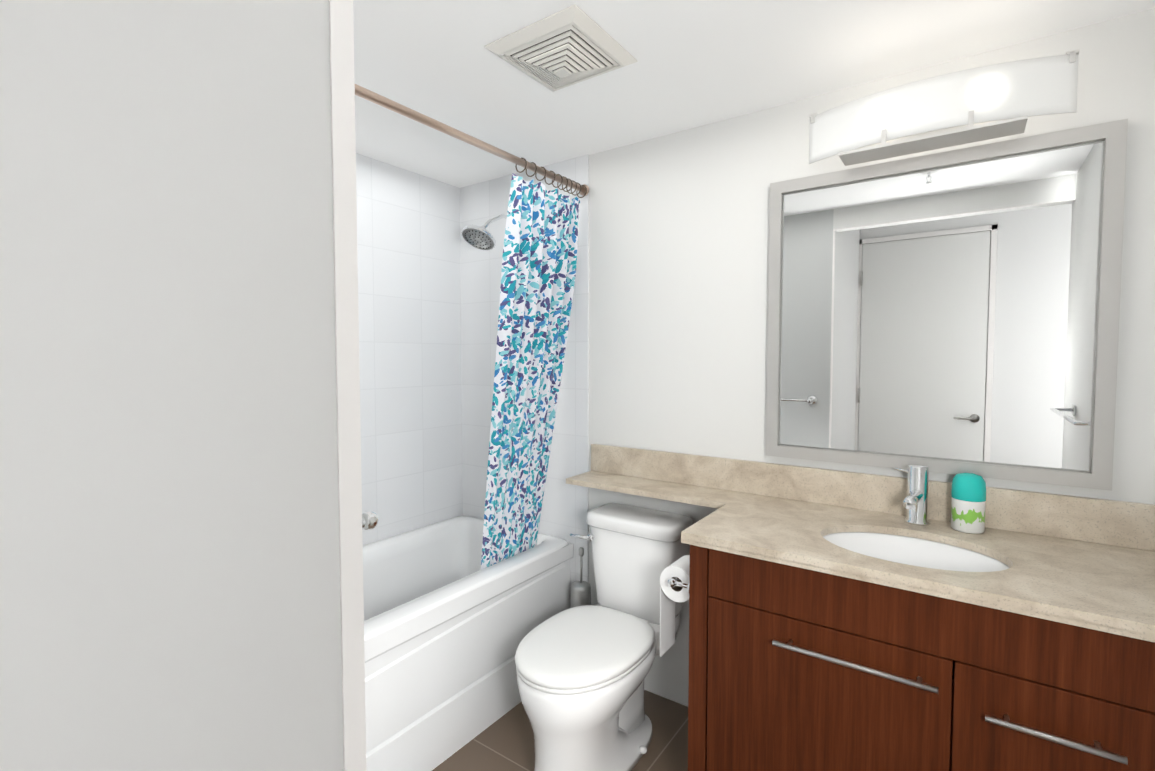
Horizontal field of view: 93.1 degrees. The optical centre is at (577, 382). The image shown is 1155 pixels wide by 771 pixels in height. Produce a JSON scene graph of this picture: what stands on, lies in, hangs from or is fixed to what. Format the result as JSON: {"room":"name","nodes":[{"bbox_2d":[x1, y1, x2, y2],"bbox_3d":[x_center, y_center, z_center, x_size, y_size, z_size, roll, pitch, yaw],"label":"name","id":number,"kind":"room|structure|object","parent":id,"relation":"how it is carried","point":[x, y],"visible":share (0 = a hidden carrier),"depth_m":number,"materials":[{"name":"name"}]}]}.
{"room":"bathroom","nodes":[
{"label":"bathroom","id":0,"kind":"room"},
{"bbox_2d":[0,0,343,770],"bbox_3d":[-0.591,0.116,0.343,0.103,2.400,0.880,2,3,35],"label":"wall","id":1,"kind":"structure","parent":0,"point":[168,520],"depth_m":0.53,"materials":[{"name":"white paint"}]},
{"bbox_2d":[432,690,687,770],"bbox_3d":[0.376,1.333,0.648,4.260,0.060,2.610,2,3,35],"label":"floor","id":2,"kind":"structure","parent":0,"point":[505,742],"depth_m":1.88,"materials":[{"name":"brown tile"}]},
{"bbox_2d":[363,516,572,770],"bbox_3d":[-0.727,0.973,1.974,0.690,0.545,1.480,2,3,35],"label":"bathtub","id":3,"kind":"object","parent":2,"relation":"on","point":[449,624],"visible":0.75,"depth_m":1.92,"materials":[{"name":"white ceramic"}]},
{"bbox_2d":[572,547,590,607],"bbox_3d":[0.015,0.951,2.225,0.080,0.565,0.080,2,3,35],"label":"toilet brush","id":4,"kind":"object","parent":2,"relation":"on","point":[581,592],"visible":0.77,"depth_m":2.19,"materials":[{"name":"silver metal"}]},
{"bbox_2d":[515,503,692,770],"bbox_3d":[0.064,0.874,1.861,0.421,0.752,0.714,2,3,35],"label":"toilet","id":5,"kind":"object","parent":2,"relation":"on","point":[582,673],"visible":0.98,"depth_m":1.75,"materials":[{"name":"white ceramic"}]},
{"bbox_2d":[688,545,1154,770],"bbox_3d":[0.851,0.850,1.425,0.993,0.838,0.554,2,3,35],"label":"bathroom vanity","id":6,"kind":"object","parent":2,"relation":"on","point":[792,668],"visible":0.85,"depth_m":1.23,"materials":[{"name":"brown wood"}]},
{"bbox_2d":[660,555,689,656],"bbox_3d":[0.310,0.677,1.616,0.115,0.288,0.167,2,3,35],"label":"toilet paper","id":7,"kind":"object","parent":6,"relation":"attached to","point":[674,581],"visible":0.81,"depth_m":1.61,"materials":[{"name":"white paper"}]},
{"bbox_2d":[566,444,1154,641],"bbox_3d":[0.585,0.360,1.600,1.655,0.142,0.543,2,3,35],"label":"countertop","id":8,"kind":"structure","parent":6,"relation":"on","point":[1086,562],"depth_m":1.43,"materials":[{"name":"stone"}]},
{"bbox_2d":[894,464,929,525],"bbox_3d":[0.932,0.321,1.532,0.092,0.164,0.160,2,3,35],"label":"faucet","id":9,"kind":"object","parent":8,"relation":"on","point":[915,503],"visible":1,"depth_m":1.54,"materials":[{"name":"silver metal"}]},
{"bbox_2d":[823,532,1009,571],"bbox_3d":[0.834,0.505,1.379,0.443,0.145,0.324,2,3,35],"label":"sink basin","id":10,"kind":"object","parent":8,"relation":"in","point":[915,551],"visible":0.17,"depth_m":1.49,"materials":[{"name":"white ceramic"}]},
{"bbox_2d":[951,473,986,533],"bbox_3d":[1.069,0.327,1.495,0.078,0.156,0.078,2,3,35],"label":"can","id":11,"kind":"object","parent":8,"relation":"on","point":[968,496],"visible":1,"depth_m":1.47,"materials":[{"name":"teal"}]},
{"bbox_2d":[353,0,1154,187],"bbox_3d":[-0.016,-1.021,1.381,2.655,0.240,1.700,2,3,35],"label":"ceiling","id":12,"kind":"structure","parent":0,"point":[698,63],"depth_m":1.55,"materials":[{"name":"white paint"}]},
{"bbox_2d":[484,4,636,91],"bbox_3d":[-0.041,-0.876,1.504,0.300,0.055,0.300,2,3,35],"label":"fan","id":13,"kind":"object","parent":12,"relation":"attached to","point":[569,46],"visible":1,"depth_m":1.45,"materials":[{"name":"white plastic"}]},
{"bbox_2d":[589,8,1154,706],"bbox_3d":[0.447,0.154,2.086,2.655,2.170,0.100,2,3,35],"label":"wall","id":14,"kind":"structure","parent":0,"point":[677,286],"depth_m":1.95,"materials":[{"name":"white paint"}]},
{"bbox_2d":[460,155,588,607],"bbox_3d":[-0.267,0.135,2.526,0.765,2.170,0.008,2,3,35],"label":"wall tile","id":15,"kind":"structure","parent":14,"relation":"attached to","point":[565,509],"depth_m":2.52,"materials":[{"name":"white tile"}]},
{"bbox_2d":[355,84,588,197],"bbox_3d":[-0.397,-0.761,1.663,0.052,0.058,1.480,2,3,35],"label":"shower curtain rod","id":16,"kind":"object","parent":15,"relation":"attached to","point":[394,106],"visible":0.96,"depth_m":1.74,"materials":[{"name":"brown metal"}]},
{"bbox_2d":[481,172,579,569],"bbox_3d":[-0.173,-0.014,2.169,0.202,1.470,0.415,2,3,35],"label":"shower curtain","id":17,"kind":"object","parent":16,"relation":"hanging from","point":[539,265],"visible":1,"depth_m":2.12,"materials":[{"name":"multicoloured fabric"}]},
{"bbox_2d":[462,214,506,249],"bbox_3d":[-0.366,-0.669,2.368,0.148,0.199,0.303,2,3,35],"label":"shower head","id":18,"kind":"object","parent":15,"relation":"attached to","point":[481,237],"visible":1,"depth_m":2.29},
{"bbox_2d":[809,49,1079,165],"bbox_3d":[0.977,-0.746,1.528,0.630,0.169,0.128,2,3,35],"label":"sconce","id":19,"kind":"object","parent":14,"relation":"attached to","point":[982,103],"visible":1,"depth_m":1.47,"materials":[{"name":"white glass"}]},
{"bbox_2d":[766,119,1127,490],"bbox_3d":[0.995,-0.196,1.603,0.853,0.912,0.024,2,3,35],"label":"mirror","id":20,"kind":"object","parent":14,"relation":"attached to","point":[955,312],"visible":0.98,"depth_m":1.55,"materials":[{"name":"clear glass"}]},
{"bbox_3d":[-0.894,0.199,1.077,1.436,2.170,0.100,2,3,35],"label":"wall","id":21,"kind":"structure","parent":0,"visible":0},
{"bbox_2d":[329,0,366,770],"bbox_3d":[-0.286,0.271,0.691,0.006,2.060,0.030,2,3,35],"label":"door frame","id":22,"kind":"structure","parent":21,"relation":"attached to","point":[342,80],"depth_m":0.68,"materials":[{"name":"white"}]},
{"bbox_2d":[362,511,378,530],"bbox_3d":[-0.517,0.202,0.927,0.518,0.058,0.088,2,3,35],"label":"towel bar","id":23,"kind":"object","parent":21,"relation":"attached to","point":[370,519],"visible":0.19,"depth_m":0.81,"materials":[{"name":"silver metal"}]},
{"bbox_3d":[-1.086,0.153,2.132,0.100,2.170,1.600,2,3,35],"label":"wall","id":24,"kind":"structure","parent":0,"visible":0},
{"bbox_2d":[356,153,462,545],"bbox_3d":[-1.013,0.152,2.141,0.008,2.170,1.484,2,3,35],"label":"wall tile","id":25,"kind":"structure","parent":24,"relation":"attached to","point":[409,274],"depth_m":2.47,"materials":[{"name":"white tile"}]}
]}

